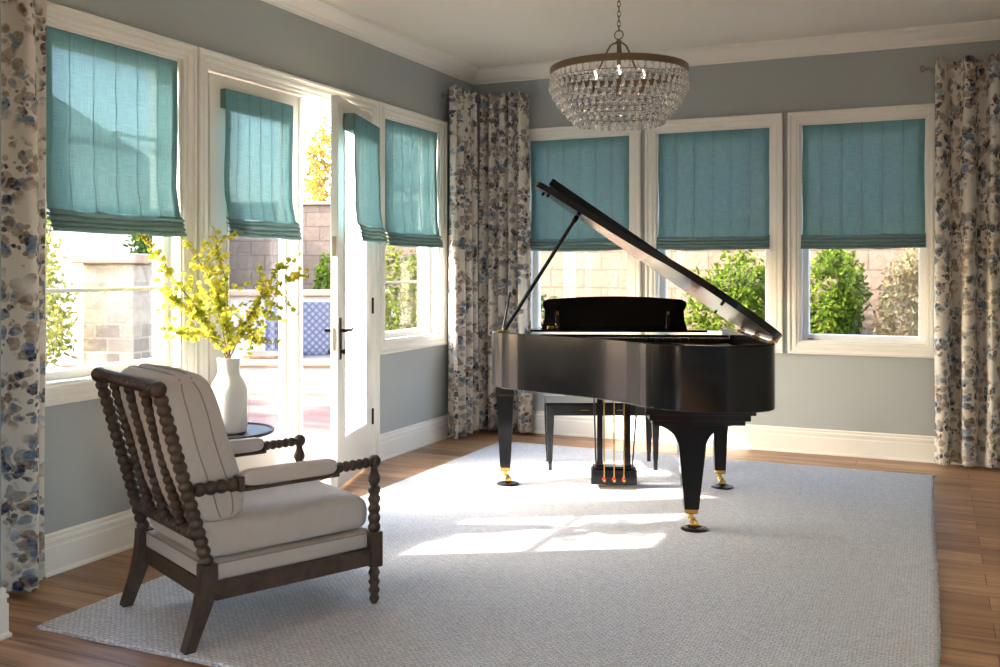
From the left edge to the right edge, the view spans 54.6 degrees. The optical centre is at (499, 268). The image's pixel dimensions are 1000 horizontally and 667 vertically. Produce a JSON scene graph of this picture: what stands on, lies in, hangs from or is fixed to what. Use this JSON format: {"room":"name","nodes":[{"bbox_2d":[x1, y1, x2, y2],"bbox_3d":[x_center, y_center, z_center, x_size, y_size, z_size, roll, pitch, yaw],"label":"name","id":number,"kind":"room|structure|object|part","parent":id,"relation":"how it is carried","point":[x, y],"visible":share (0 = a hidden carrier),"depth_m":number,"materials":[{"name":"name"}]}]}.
{"room":"music room","nodes":[
{"label":"music room","id":0,"kind":"room"},
{"bbox_2d":[0,0,0,587],"bbox_3d":[-2.406,-0.015,3.720,1.148,3.350,0.200,0,0,24],"label":"wall","id":1,"kind":"structure","parent":0,"point":[0,0],"depth_m":3.58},
{"bbox_2d":[44,0,472,534],"bbox_3d":[-1.342,-0.015,6.038,0.200,3.350,5.400,0,0,24],"label":"wall","id":2,"kind":"structure","parent":0,"point":[83,481],"depth_m":5.64,"materials":[{"name":"grey paint"}]},
{"bbox_2d":[1,0,46,591],"bbox_3d":[-2.032,-0.057,3.957,0.134,2.801,0.490,0,0,24],"label":"curtain","id":3,"kind":"object","parent":2,"relation":"hanging from","point":[23,22],"visible":0.95,"depth_m":4.02,"materials":[{"name":"fabric"}]},
{"bbox_2d":[45,1,196,406],"bbox_3d":[-1.907,-0.287,4.708,0.204,1.789,1.034,0,0,24],"label":"window","id":4,"kind":"structure","parent":2,"relation":"in","point":[62,385],"depth_m":5.06,"materials":[{"name":"white paint"}]},
{"bbox_3d":[-1.934,0.100,4.720,0.055,0.816,0.836,0,0,24],"label":"sash","id":5,"kind":"part","parent":4,"relation":"part of","materials":[{"name":"white paint"}]},
{"bbox_2d":[46,26,186,236],"bbox_3d":[-1.841,-0.627,4.677,0.095,0.928,0.844,0,0,24],"label":"roman shade","id":6,"kind":"object","parent":4,"relation":"attached to","point":[112,109],"visible":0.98,"depth_m":4.63,"materials":[{"name":"teal fabric"}]},
{"bbox_2d":[208,72,302,471],"bbox_3d":[-1.425,0.141,5.634,0.067,2.413,0.846,0,0,24],"label":"door","id":7,"kind":"structure","parent":2,"relation":"in","point":[291,331],"depth_m":5.85,"materials":[{"name":"white paint"}]},
{"bbox_2d":[220,88,301,239],"bbox_3d":[-1.384,-0.582,5.585,0.134,0.817,0.650,0,0,24],"label":"roman shade","id":8,"kind":"object","parent":7,"relation":"attached to","point":[258,160],"visible":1,"depth_m":5.55,"materials":[{"name":"teal fabric"}]},
{"bbox_2d":[197,47,379,480],"bbox_3d":[-1.334,0.099,6.045,0.249,2.562,1.844,0,0,24],"label":"trim","id":9,"kind":"structure","parent":2,"relation":"attached to","point":[316,95],"depth_m":6.47,"materials":[{"name":"white paint"}]},
{"bbox_2d":[324,95,373,487],"bbox_3d":[-0.964,0.141,6.344,0.158,2.413,0.835,0,0,7],"label":"door","id":10,"kind":"structure","parent":2,"relation":"in","point":[355,443],"depth_m":6.03,"materials":[{"name":"white paint"}]},
{"bbox_3d":[-1.016,0.150,5.932,0.025,0.700,0.005,0,0,7],"label":"strike plate","id":11,"kind":"part","parent":10,"relation":"part of","materials":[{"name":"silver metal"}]},
{"bbox_3d":[-0.983,0.430,5.982,0.007,0.260,0.040,0,0,7],"label":"handle plate","id":12,"kind":"part","parent":10,"relation":"part of","materials":[{"name":"black metal"}]},
{"bbox_3d":[-0.953,0.380,6.028,0.056,0.029,0.120,0,0,7],"label":"lever","id":13,"kind":"part","parent":10,"relation":"part of","materials":[{"name":"brown metal"}]},
{"bbox_2d":[344,113,388,242],"bbox_3d":[-0.868,-0.570,6.329,0.137,0.799,0.666,0,0,7],"label":"roman shade","id":14,"kind":"object","parent":10,"relation":"attached to","point":[366,134],"visible":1,"depth_m":6.28,"materials":[{"name":"teal fabric"}]},
{"bbox_3d":[-0.854,-0.622,6.327,0.033,0.690,0.632,0,0,7],"label":"fabric panel","id":15,"kind":"part","parent":14,"relation":"part of","materials":[{"name":"teal fabric"}]},
{"bbox_2d":[380,102,446,354],"bbox_3d":[-0.723,-0.287,7.358,0.204,1.789,1.029,0,0,24],"label":"window","id":16,"kind":"structure","parent":2,"relation":"in","point":[432,330],"depth_m":7.70,"materials":[{"name":"white paint"}]},
{"bbox_3d":[-0.750,0.100,7.370,0.055,0.816,0.831,0,0,24],"label":"sash","id":17,"kind":"part","parent":16,"relation":"part of","materials":[{"name":"white paint"}]},
{"bbox_2d":[385,119,443,247],"bbox_3d":[-0.655,-0.627,7.329,0.095,0.927,0.834,0,0,24],"label":"roman shade","id":18,"kind":"object","parent":16,"relation":"attached to","point":[411,208],"visible":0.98,"depth_m":7.30,"materials":[{"name":"teal fabric"}]},
{"bbox_2d":[441,90,479,103],"bbox_3d":[-0.319,-1.392,7.908,0.140,0.052,0.550,0,0,24],"label":"curtain rod","id":19,"kind":"object","parent":2,"relation":"attached to","point":[451,92],"visible":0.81,"depth_m":7.75,"materials":[{"name":"silver metal"}]},
{"bbox_2d":[448,84,478,438],"bbox_3d":[-0.293,-0.057,7.869,0.141,2.802,0.488,0,0,24],"label":"curtain","id":20,"kind":"object","parent":19,"relation":"hanging from","point":[463,360],"visible":1,"depth_m":7.75,"materials":[{"name":"fabric"}]},
{"bbox_2d":[0,410,999,640],"bbox_3d":[0.370,1.268,5.176,4.630,0.184,5.176,0,0,24],"label":"baseboard","id":21,"kind":"structure","parent":2,"relation":"attached to","point":[888,446],"depth_m":7.01,"materials":[{"name":"white paint"}]},
{"bbox_2d":[262,0,999,84],"bbox_3d":[0.644,-1.631,5.178,4.130,0.118,4.950,0,0,24],"label":"trim","id":22,"kind":"structure","parent":2,"relation":"attached to","point":[324,12],"depth_m":7.06,"materials":[{"name":"white paint"}]},
{"bbox_2d":[0,429,999,666],"bbox_3d":[0.574,1.510,2.115,7.900,0.300,11.000,0,0,24],"label":"floor","id":23,"kind":"structure","parent":0,"point":[966,511],"depth_m":4.33,"materials":[{"name":"brown wood"}]},
{"bbox_2d":[227,422,273,439],"bbox_3d":[-1.410,1.087,4.907,0.520,0.546,0.520,0,0,24],"label":"side table","id":24,"kind":"object","parent":23,"relation":"on","point":[257,430],"visible":0.2,"depth_m":4.91,"materials":[{"name":"wood"}]},
{"bbox_2d":[211,357,247,434],"bbox_3d":[-1.369,0.635,4.889,0.185,0.374,0.185,0,0,24],"label":"vase","id":25,"kind":"object","parent":24,"relation":"on","point":[230,390],"visible":0.86,"depth_m":4.83,"materials":[{"name":"white ceramic"}]},
{"bbox_2d":[130,230,223,347],"bbox_3d":[-1.588,0.290,4.776,0.213,0.965,0.469,0,0,41],"label":"leafy branch","id":26,"kind":"object","parent":25,"relation":"in","point":[156,253],"visible":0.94,"depth_m":4.73,"materials":[{"name":"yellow plant"}]},
{"bbox_2d":[153,272,226,358],"bbox_3d":[-1.542,0.394,4.784,0.217,0.758,0.358,0,0,38],"label":"leafy branch","id":27,"kind":"object","parent":25,"relation":"in","point":[176,301],"visible":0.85,"depth_m":4.78,"materials":[{"name":"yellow plant"}]},
{"bbox_3d":[-1.526,0.420,4.816,0.307,0.705,0.138,0,0,-42],"label":"stem","id":28,"kind":"part","parent":27,"relation":"part of","materials":[{"name":"green plant"}]},
{"bbox_2d":[159,310,242,358],"bbox_3d":[-1.451,0.486,4.732,0.274,0.574,0.361,0,0,44],"label":"leafy branch","id":29,"kind":"object","parent":25,"relation":"in","point":[192,332],"visible":0.98,"depth_m":4.71,"materials":[{"name":"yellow plant"}]},
{"bbox_3d":[-1.450,0.507,4.759,0.316,0.532,0.167,0,0,-42],"label":"stem","id":30,"kind":"part","parent":29,"relation":"part of","materials":[{"name":"green plant"}]},
{"bbox_2d":[181,237,229,358],"bbox_3d":[-1.465,0.296,4.895,0.254,0.954,0.219,0,0,-34],"label":"leafy branch","id":31,"kind":"object","parent":25,"relation":"in","point":[194,266],"visible":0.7,"depth_m":4.89,"materials":[{"name":"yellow plant"}]},
{"bbox_2d":[201,226,254,358],"bbox_3d":[-1.395,0.277,4.904,0.243,0.992,0.212,0,0,15],"label":"leafy branch","id":32,"kind":"object","parent":25,"relation":"in","point":[216,249],"visible":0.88,"depth_m":4.90,"materials":[{"name":"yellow plant"}]},
{"bbox_3d":[-1.410,0.286,4.907,0.177,0.973,0.129,0,0,24],"label":"stem","id":33,"kind":"part","parent":32,"relation":"part of","materials":[{"name":"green plant"}]},
{"bbox_2d":[198,278,260,343],"bbox_3d":[-1.401,0.409,4.856,0.365,0.728,0.223,0,0,24],"label":"leafy branch","id":34,"kind":"object","parent":25,"relation":"in","point":[215,292],"visible":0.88,"depth_m":4.82,"materials":[{"name":"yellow plant"}]},
{"bbox_3d":[-1.392,0.416,4.849,0.238,0.713,0.146,0,0,24],"label":"stem","id":35,"kind":"part","parent":34,"relation":"part of","materials":[{"name":"green plant"}]},
{"bbox_2d":[217,312,280,359],"bbox_3d":[-1.239,0.491,4.818,0.335,0.564,0.281,0,0,24],"label":"leafy branch","id":36,"kind":"object","parent":25,"relation":"in","point":[257,339],"visible":0.9,"depth_m":4.77,"materials":[{"name":"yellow plant"}]},
{"bbox_3d":[-1.258,0.515,4.819,0.299,0.516,0.177,0,0,24],"label":"stem","id":37,"kind":"part","parent":36,"relation":"part of","materials":[{"name":"green plant"}]},
{"bbox_2d":[218,266,309,355],"bbox_3d":[-1.177,0.378,4.839,0.448,0.789,0.273,0,0,4],"label":"leafy branch","id":38,"kind":"object","parent":25,"relation":"in","point":[293,275],"visible":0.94,"depth_m":4.87,"materials":[{"name":"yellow plant"}]},
{"bbox_2d":[230,252,300,357],"bbox_3d":[-1.179,0.341,4.894,0.362,0.864,0.169,0,0,-23],"label":"leafy branch","id":39,"kind":"object","parent":25,"relation":"in","point":[280,265],"visible":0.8,"depth_m":4.91,"materials":[{"name":"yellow plant"}]},
{"bbox_2d":[36,442,940,666],"bbox_3d":[0.548,1.351,4.986,3.125,0.016,4.316,0,0,24],"label":"rug","id":40,"kind":"object","parent":23,"relation":"on","point":[794,565],"visible":0.8,"depth_m":4.10,"materials":[{"name":"carpet"}]},
{"bbox_2d":[91,364,382,654],"bbox_3d":[-1.041,0.855,3.848,0.930,0.974,0.686,0,0,-40],"label":"armchair","id":41,"kind":"object","parent":40,"relation":"on","point":[211,521],"visible":1,"depth_m":3.61,"materials":[{"name":"beige fabric"}]},
{"bbox_3d":[-1.510,0.721,3.859,0.226,0.668,0.059,0,0,-40],"label":"post","id":42,"kind":"part","parent":41,"relation":"part of","materials":[{"name":"brown wood"}]},
{"bbox_3d":[-1.375,0.412,3.567,0.050,0.048,0.620,0,0,-40],"label":"crest rail","id":43,"kind":"part","parent":41,"relation":"part of","materials":[{"name":"brown wood"}]},
{"bbox_3d":[-1.462,1.195,3.899,0.122,0.295,0.048,0,0,-40],"label":"leg","id":44,"kind":"part","parent":41,"relation":"part of","materials":[{"name":"brown wood"}]},
{"bbox_3d":[-1.261,0.948,3.663,0.048,0.047,0.620,0,0,-40],"label":"rail","id":45,"kind":"part","parent":41,"relation":"part of","materials":[{"name":"brown wood"}]},
{"bbox_3d":[-1.232,1.150,3.687,0.030,0.065,0.580,0,0,-40],"label":"rail","id":46,"kind":"part","parent":41,"relation":"part of","materials":[{"name":"brown wood"}]},
{"bbox_3d":[-1.111,0.721,3.384,0.226,0.668,0.059,0,0,-40],"label":"post","id":47,"kind":"part","parent":41,"relation":"part of","materials":[{"name":"brown wood"}]},
{"bbox_2d":[119,365,243,521],"bbox_3d":[-1.227,0.651,3.692,0.346,0.566,0.560,0,0,-40],"label":"cushion","id":48,"kind":"object","parent":41,"relation":"on","point":[207,450],"depth_m":3.51,"materials":[{"name":"fabric"}]},
{"bbox_3d":[-1.063,1.195,3.424,0.122,0.295,0.048,0,0,-40],"label":"leg","id":49,"kind":"part","parent":41,"relation":"part of","materials":[{"name":"brown wood"}]},
{"bbox_3d":[-1.200,0.778,4.119,0.724,0.055,0.056,0,0,-40],"label":"arm","id":50,"kind":"part","parent":41,"relation":"part of","materials":[{"name":"brown wood"}]},
{"bbox_2d":[150,480,366,556],"bbox_3d":[-0.970,0.978,3.907,0.712,0.160,0.574,0,0,-40],"label":"seat cushion","id":51,"kind":"object","parent":41,"relation":"on","point":[278,521],"depth_m":3.71,"materials":[{"name":"fabric"}]},
{"bbox_3d":[-0.801,0.778,3.644,0.724,0.055,0.056,0,0,-40],"label":"arm","id":52,"kind":"part","parent":41,"relation":"part of","materials":[{"name":"brown wood"}]},
{"bbox_3d":[-0.772,1.150,3.668,0.650,0.065,0.030,0,0,-40],"label":"rail","id":53,"kind":"part","parent":41,"relation":"part of","materials":[{"name":"brown wood"}]},
{"bbox_3d":[-0.904,0.901,4.367,0.053,0.308,0.054,0,0,-40],"label":"arm post","id":54,"kind":"part","parent":41,"relation":"part of","materials":[{"name":"brown wood"}]},
{"bbox_3d":[-0.505,1.123,3.892,0.052,0.140,0.052,0,0,-40],"label":"leg","id":55,"kind":"part","parent":41,"relation":"part of","materials":[{"name":"brown wood"}]},
{"bbox_3d":[-0.505,0.901,3.892,0.053,0.308,0.054,0,0,-40],"label":"arm post","id":56,"kind":"part","parent":41,"relation":"part of","materials":[{"name":"brown wood"}]},
{"bbox_2d":[497,481,518,486],"bbox_3d":[0.050,1.335,6.043,0.140,0.014,0.140,0,0,24],"label":"cup","id":57,"kind":"object","parent":40,"relation":"on","point":[500,483],"visible":0.96,"depth_m":6.00,"materials":[{"name":"black paint"}]},
{"bbox_2d":[543,396,659,469],"bbox_3d":[0.687,1.116,6.621,0.770,0.452,0.360,0,0,0],"label":"piano bench","id":58,"kind":"object","parent":40,"relation":"on","point":[553,405],"visible":0.57,"depth_m":6.46,"materials":[{"name":"black paint"}]},
{"bbox_3d":[0.335,1.125,6.769,0.052,0.434,0.052,0,0,0],"label":"leg","id":59,"kind":"part","parent":58,"relation":"part of","materials":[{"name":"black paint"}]},
{"bbox_3d":[0.335,1.125,6.473,0.052,0.434,0.052,0,0,0],"label":"leg","id":60,"kind":"part","parent":58,"relation":"part of","materials":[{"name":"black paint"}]},
{"bbox_3d":[0.687,0.899,6.621,0.770,0.017,0.360,0,0,0],"label":"seat","id":61,"kind":"part","parent":58,"relation":"part of","materials":[{"name":"black paint"}]},
{"bbox_3d":[1.039,1.125,6.768,0.052,0.434,0.052,0,0,0],"label":"leg","id":62,"kind":"part","parent":58,"relation":"part of","materials":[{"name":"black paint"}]},
{"bbox_3d":[1.039,1.125,6.472,0.052,0.434,0.052,0,0,0],"label":"leg","id":63,"kind":"part","parent":58,"relation":"part of","materials":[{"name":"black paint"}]},
{"bbox_2d":[492,179,781,528],"bbox_3d":[0.697,0.404,5.557,1.546,1.876,1.649,0,0,4],"label":"grand piano","id":64,"kind":"object","parent":40,"relation":"on","point":[694,387],"visible":1,"depth_m":5.34,"materials":[{"name":"black paint"}]},
{"bbox_3d":[0.034,0.967,6.044,0.114,0.532,0.114,0,0,4],"label":"leg","id":65,"kind":"part","parent":64,"relation":"part of","materials":[{"name":"black paint"}]},
{"bbox_3d":[0.617,0.955,5.987,0.048,0.525,0.040,0,0,4],"label":"lyre post","id":66,"kind":"part","parent":64,"relation":"part of","materials":[{"name":"black paint"}]},
{"bbox_3d":[0.638,1.002,5.941,0.009,0.560,0.030,0,0,-2],"label":"pedal rod","id":67,"kind":"part","parent":64,"relation":"part of","materials":[{"name":"gold metal"}]},
{"bbox_3d":[0.865,-0.126,5.814,1.136,0.804,0.385,0,0,4],"label":"folded lid","id":68,"kind":"part","parent":64,"relation":"part of","materials":[{"name":"black paint"}]},
{"bbox_3d":[0.699,1.002,5.937,0.010,0.560,0.030,0,0,4],"label":"pedal rod","id":69,"kind":"part","parent":64,"relation":"part of","materials":[{"name":"gold metal"}]},
{"bbox_3d":[0.718,1.339,5.926,0.220,0.005,0.070,0,0,4],"label":"pedal plate","id":70,"kind":"part","parent":64,"relation":"part of","materials":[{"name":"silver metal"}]},
{"bbox_2d":[530,328,706,331],"bbox_3d":[0.729,0.380,6.015,1.080,0.014,0.170,0,0,4],"label":"shelf","id":71,"kind":"object","parent":64,"relation":"attached to","point":[532,329],"depth_m":5.96,"materials":[{"name":"black paint"}]},
{"bbox_3d":[0.759,1.002,5.933,0.009,0.560,0.030,0,0,9],"label":"pedal rod","id":72,"kind":"part","parent":64,"relation":"part of","materials":[{"name":"gold metal"}]},
{"bbox_3d":[0.786,0.955,5.976,0.048,0.525,0.040,0,0,4],"label":"lyre post","id":73,"kind":"part","parent":64,"relation":"part of","materials":[{"name":"black paint"}]},
{"bbox_3d":[0.816,-0.082,5.369,1.285,0.905,1.289,0,0,4],"label":"lid","id":74,"kind":"part","parent":64,"relation":"part of","materials":[{"name":"black paint"}]},
{"bbox_3d":[0.985,1.009,4.997,0.394,0.447,0.124,0,0,4],"label":"leg","id":75,"kind":"part","parent":64,"relation":"part of","materials":[{"name":"black paint"}]},
{"bbox_3d":[1.351,0.967,5.961,0.114,0.532,0.114,0,0,4],"label":"leg","id":76,"kind":"part","parent":64,"relation":"part of","materials":[{"name":"black paint"}]},
{"bbox_2d":[680,524,707,532],"bbox_3d":[1.001,1.335,4.996,0.140,0.014,0.140,0,0,24],"label":"cup","id":77,"kind":"object","parent":40,"relation":"on","point":[687,528],"visible":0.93,"depth_m":4.96,"materials":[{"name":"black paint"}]},
{"bbox_2d":[711,483,733,489],"bbox_3d":[1.367,1.335,5.960,0.140,0.014,0.140,0,0,24],"label":"cup","id":78,"kind":"object","parent":40,"relation":"on","point":[715,486],"visible":0.95,"depth_m":5.92,"materials":[{"name":"black paint"}]},
{"bbox_2d":[327,0,999,67],"bbox_3d":[0.615,-1.790,2.206,7.900,0.200,11.200,0,0,24],"label":"ceiling","id":79,"kind":"structure","parent":0,"point":[478,33],"depth_m":6.62,"materials":[{"name":"paint"}]},
{"bbox_2d":[548,0,689,130],"bbox_3d":[0.700,-1.268,5.706,0.828,0.841,0.828,0,0,24],"label":"chandelier","id":80,"kind":"object","parent":79,"relation":"hanging from","point":[574,114],"visible":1,"depth_m":5.48,"materials":[{"name":"clear glass"}]},
{"bbox_3d":[0.529,-1.249,5.805,0.396,0.180,0.012,0,0,30],"label":"arm","id":81,"kind":"part","parent":80,"relation":"part of","materials":[{"name":"brown metal"}]},
{"bbox_2d":[592,71,617,92],"bbox_3d":[0.622,-1.118,5.711,0.154,0.164,0.061,0,0,24],"label":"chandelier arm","id":82,"kind":"object","parent":80,"relation":"attached to","point":[594,82],"depth_m":5.71,"materials":[{"name":"brown metal"}]},
{"bbox_3d":[0.700,-1.531,5.706,0.018,0.275,0.018,0,0,-21],"label":"chain","id":83,"kind":"part","parent":80,"relation":"part of","materials":[{"name":"brown metal"}]},
{"bbox_2d":[616,65,621,90],"bbox_3d":[0.695,-1.118,5.628,0.061,0.164,0.154,0,0,24],"label":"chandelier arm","id":84,"kind":"object","parent":80,"relation":"attached to","point":[619,80],"depth_m":5.55,"materials":[{"name":"brown metal"}]},
{"bbox_3d":[0.700,-1.249,5.509,0.012,0.180,0.396,0,0,0],"label":"arm","id":85,"kind":"part","parent":80,"relation":"part of","materials":[{"name":"brown metal"}]},
{"bbox_2d":[622,70,645,91],"bbox_3d":[0.777,-1.118,5.701,0.154,0.164,0.061,0,0,24],"label":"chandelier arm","id":86,"kind":"object","parent":80,"relation":"attached to","point":[643,80],"depth_m":5.68,"materials":[{"name":"brown metal"}]},
{"bbox_3d":[0.871,-1.249,5.804,0.396,0.180,0.012,0,0,-30],"label":"arm","id":87,"kind":"part","parent":80,"relation":"part of","materials":[{"name":"brown metal"}]},
{"bbox_2d":[473,40,999,435],"bbox_3d":[1.786,-0.015,7.488,4.330,3.350,0.200,0,0,24],"label":"wall","id":88,"kind":"structure","parent":0,"point":[893,395],"depth_m":7.12,"materials":[{"name":"grey paint"}]},
{"bbox_2d":[484,98,529,103],"bbox_3d":[0.059,-1.392,8.083,0.430,0.048,0.120,0,0,24],"label":"curtain rod","id":89,"kind":"object","parent":88,"relation":"attached to","point":[525,99],"visible":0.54,"depth_m":8.00,"materials":[{"name":"silver metal"}]},
{"bbox_2d":[478,91,531,432],"bbox_3d":[0.038,-0.057,8.034,0.460,2.803,0.119,0,0,26],"label":"curtain","id":90,"kind":"object","parent":89,"relation":"hanging from","point":[504,236],"visible":0.78,"depth_m":8.02,"materials":[{"name":"fabric"}]},
{"bbox_2d":[529,122,640,333],"bbox_3d":[0.669,-0.268,7.957,1.051,1.789,0.204,0,0,24],"label":"window","id":91,"kind":"structure","parent":88,"relation":"in","point":[570,132],"depth_m":7.77,"materials":[{"name":"white paint"}]},
{"bbox_2d":[531,136,628,251],"bbox_3d":[0.639,-0.606,7.889,0.864,0.930,0.098,0,0,24],"label":"roman shade","id":92,"kind":"object","parent":91,"relation":"attached to","point":[596,170],"visible":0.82,"depth_m":7.89,"materials":[{"name":"teal fabric"}]},
{"bbox_3d":[0.681,-0.268,7.984,0.853,1.591,0.055,0,0,24],"label":"sash","id":93,"kind":"part","parent":91,"relation":"part of","materials":[{"name":"white paint"}]},
{"bbox_2d":[645,113,782,352],"bbox_3d":[1.662,-0.268,7.514,1.052,1.789,0.204,0,0,24],"label":"window","id":94,"kind":"structure","parent":88,"relation":"in","point":[656,285],"depth_m":7.35,"materials":[{"name":"white paint"}]},
{"bbox_2d":[656,128,769,250],"bbox_3d":[1.631,-0.606,7.445,0.864,0.930,0.098,0,0,24],"label":"roman shade","id":95,"kind":"object","parent":94,"relation":"attached to","point":[714,185],"visible":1,"depth_m":7.45,"materials":[{"name":"teal fabric"}]},
{"bbox_3d":[1.674,-0.268,7.541,0.854,1.591,0.055,0,0,24],"label":"sash","id":96,"kind":"part","parent":94,"relation":"part of","materials":[{"name":"white paint"}]},
{"bbox_2d":[788,103,934,357],"bbox_3d":[2.647,-0.268,7.074,1.034,1.789,0.204,0,0,24],"label":"window","id":97,"kind":"structure","parent":88,"relation":"in","point":[800,339],"depth_m":7.05,"materials":[{"name":"white paint"}]},
{"bbox_2d":[801,119,925,248],"bbox_3d":[2.618,-0.607,7.006,0.845,0.928,0.095,0,0,24],"label":"roman shade","id":98,"kind":"object","parent":97,"relation":"attached to","point":[863,183],"visible":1,"depth_m":7.01,"materials":[{"name":"teal fabric"}]},
{"bbox_3d":[2.659,-0.268,7.100,0.836,1.591,0.055,0,0,24],"label":"sash","id":99,"kind":"part","parent":97,"relation":"part of","materials":[{"name":"white paint"}]},
{"bbox_2d":[920,62,988,73],"bbox_3d":[3.216,-1.392,6.662,0.605,0.052,0.140,0,0,24],"label":"curtain rod","id":100,"kind":"object","parent":88,"relation":"attached to","point":[923,68],"visible":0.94,"depth_m":6.68,"materials":[{"name":"silver metal"}]},
{"bbox_2d":[934,53,999,468],"bbox_3d":[3.228,-0.053,6.600,0.497,2.790,0.173,0,0,24],"label":"curtain","id":101,"kind":"object","parent":100,"relation":"hanging from","point":[967,97],"visible":1,"depth_m":6.62,"materials":[{"name":"fabric"}]},
{"label":"outside","id":102,"kind":"structure","parent":0,"visible":0},
{"bbox_3d":[6.683,1.455,12.967,9.200,0.110,13.800,0,0,24],"label":"bed","id":103,"kind":"object","parent":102,"visible":0},
{"bbox_2d":[682,249,764,331],"bbox_3d":[2.347,0.584,9.711,1.039,1.655,0.916,0,0,24],"label":"shrub","id":104,"kind":"object","parent":103,"relation":"on","point":[752,289],"visible":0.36,"depth_m":9.52,"materials":[{"name":"green plant"}]},
{"bbox_2d":[541,248,917,335],"bbox_3d":[4.609,-0.015,9.430,9.180,2.850,0.330,0,0,24],"label":"wall","id":105,"kind":"structure","parent":103,"relation":"on","point":[573,273],"depth_m":10.52,"materials":[{"name":"brick"}]},
{"bbox_2d":[810,249,873,334],"bbox_3d":[3.141,0.538,9.202,0.709,1.748,0.793,0,0,-1],"label":"shrub","id":106,"kind":"object","parent":103,"relation":"on","point":[844,305],"visible":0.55,"depth_m":9.04,"materials":[{"name":"green plant"}]},
{"bbox_3d":[3.152,0.791,9.128,0.249,1.241,0.365,0,0,-23],"label":"stem","id":107,"kind":"part","parent":106,"relation":"part of","materials":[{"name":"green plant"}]},
{"bbox_2d":[870,248,917,335],"bbox_3d":[3.720,0.601,8.788,0.685,1.691,0.876,0,0,24],"label":"dry shrub","id":108,"kind":"object","parent":103,"relation":"on","point":[909,277],"visible":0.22,"depth_m":8.73,"materials":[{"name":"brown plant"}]},
{"bbox_3d":[3.663,0.720,8.829,0.417,1.386,0.552,0,0,-4],"label":"stem","id":109,"kind":"part","parent":108,"relation":"part of","materials":[{"name":"beige plant"}]},
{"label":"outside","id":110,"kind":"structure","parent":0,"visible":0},
{"bbox_2d":[247,393,330,460],"bbox_3d":[-7.121,1.460,10.263,13.800,0.100,30.000,0,0,24],"label":"patio","id":111,"kind":"structure","parent":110,"point":[263,408],"depth_m":9.20,"materials":[{"name":"concrete"}]},
{"bbox_2d":[46,212,51,243],"bbox_3d":[-4.685,-0.129,9.414,1.251,3.083,0.962,0,0,24],"label":"tree","id":112,"kind":"object","parent":111,"relation":"on","point":[47,215],"visible":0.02,"depth_m":9.35,"materials":[{"name":"green plant"}]},
{"bbox_2d":[46,216,79,368],"bbox_3d":[-4.157,0.432,8.431,0.892,1.966,0.840,0,0,24],"label":"tree","id":113,"kind":"object","parent":111,"relation":"on","point":[51,299],"visible":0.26,"depth_m":8.46,"materials":[{"name":"green plant"}]},
{"bbox_2d":[46,226,137,369],"bbox_3d":[-7.902,-1.130,13.606,7.600,5.080,2.600,0,0,4],"label":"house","id":114,"kind":"structure","parent":111,"relation":"on","point":[78,242],"depth_m":12.32,"materials":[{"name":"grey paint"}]},
{"bbox_2d":[71,253,151,365],"bbox_3d":[-3.515,0.635,9.068,0.660,1.550,0.660,0,0,12],"label":"stone pillar","id":115,"kind":"structure","parent":111,"relation":"on","point":[117,325],"depth_m":8.82,"materials":[{"name":"beige stone"}]},
{"bbox_2d":[122,235,151,253],"bbox_3d":[-4.092,0.234,11.733,0.834,2.357,0.760,0,0,24],"label":"tree","id":116,"kind":"object","parent":111,"relation":"on","point":[142,248],"visible":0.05,"depth_m":11.56,"materials":[{"name":"green plant"}]},
{"bbox_2d":[60,359,330,392],"bbox_3d":[-2.856,1.230,11.136,4.243,0.360,0.380,0,0,0],"label":"wall","id":117,"kind":"structure","parent":111,"relation":"on","point":[259,375],"depth_m":10.99,"materials":[{"name":"white paint"}]},
{"bbox_2d":[229,290,401,358],"bbox_3d":[-2.349,0.835,11.776,2.300,1.150,1.030,0,0,0],"label":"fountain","id":118,"kind":"object","parent":111,"relation":"on","point":[316,303],"visible":0.34,"depth_m":11.97,"materials":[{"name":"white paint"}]},
{"bbox_2d":[241,351,278,358],"bbox_3d":[-2.749,1.085,11.611,0.700,0.150,0.700,0,0,0],"label":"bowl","id":119,"kind":"object","parent":118,"relation":"on","point":[256,354],"depth_m":11.70,"materials":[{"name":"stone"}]},
{"bbox_3d":[-2.349,0.735,11.981,1.100,0.650,0.020,0,0,0],"label":"tile panel","id":120,"kind":"part","parent":118,"relation":"part of","materials":[{"name":"blue tile"}]},
{"bbox_2d":[303,116,330,201],"bbox_3d":[-2.110,-0.586,14.262,1.570,3.999,1.707,0,0,-23],"label":"tree","id":121,"kind":"object","parent":111,"relation":"on","point":[312,185],"visible":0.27,"depth_m":14.08,"materials":[{"name":"yellow plant"}]},
{"bbox_2d":[313,252,330,289],"bbox_3d":[-2.412,0.587,13.173,0.280,1.648,0.287,0,0,-27],"label":"shrub","id":122,"kind":"object","parent":111,"relation":"on","point":[320,269],"visible":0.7,"depth_m":13.15,"materials":[{"name":"green plant"}]},
{"bbox_2d":[229,201,416,327],"bbox_3d":[-3.279,0.235,13.743,8.906,2.350,0.331,0,0,7],"label":"wall","id":123,"kind":"structure","parent":111,"relation":"on","point":[245,255],"depth_m":13.55,"materials":[{"name":"brick"}]},
{"bbox_2d":[385,235,416,330],"bbox_3d":[-1.068,0.496,9.909,0.853,1.831,0.903,0,0,0],"label":"shrub","id":124,"kind":"object","parent":111,"relation":"on","point":[391,324],"visible":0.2,"depth_m":9.75,"materials":[{"name":"green plant"}]},
{"bbox_3d":[-1.042,0.726,9.989,0.380,1.372,0.356,0,0,5],"label":"stem","id":125,"kind":"part","parent":124,"relation":"part of","materials":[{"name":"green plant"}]},
{"bbox_2d":[541,294,557,325],"bbox_3d":[0.362,0.754,10.431,0.697,1.315,0.684,0,0,-18],"label":"shrub","id":126,"kind":"object","parent":111,"relation":"on","point":[545,295],"visible":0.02,"depth_m":10.43,"materials":[{"name":"green plant"}]}
]}

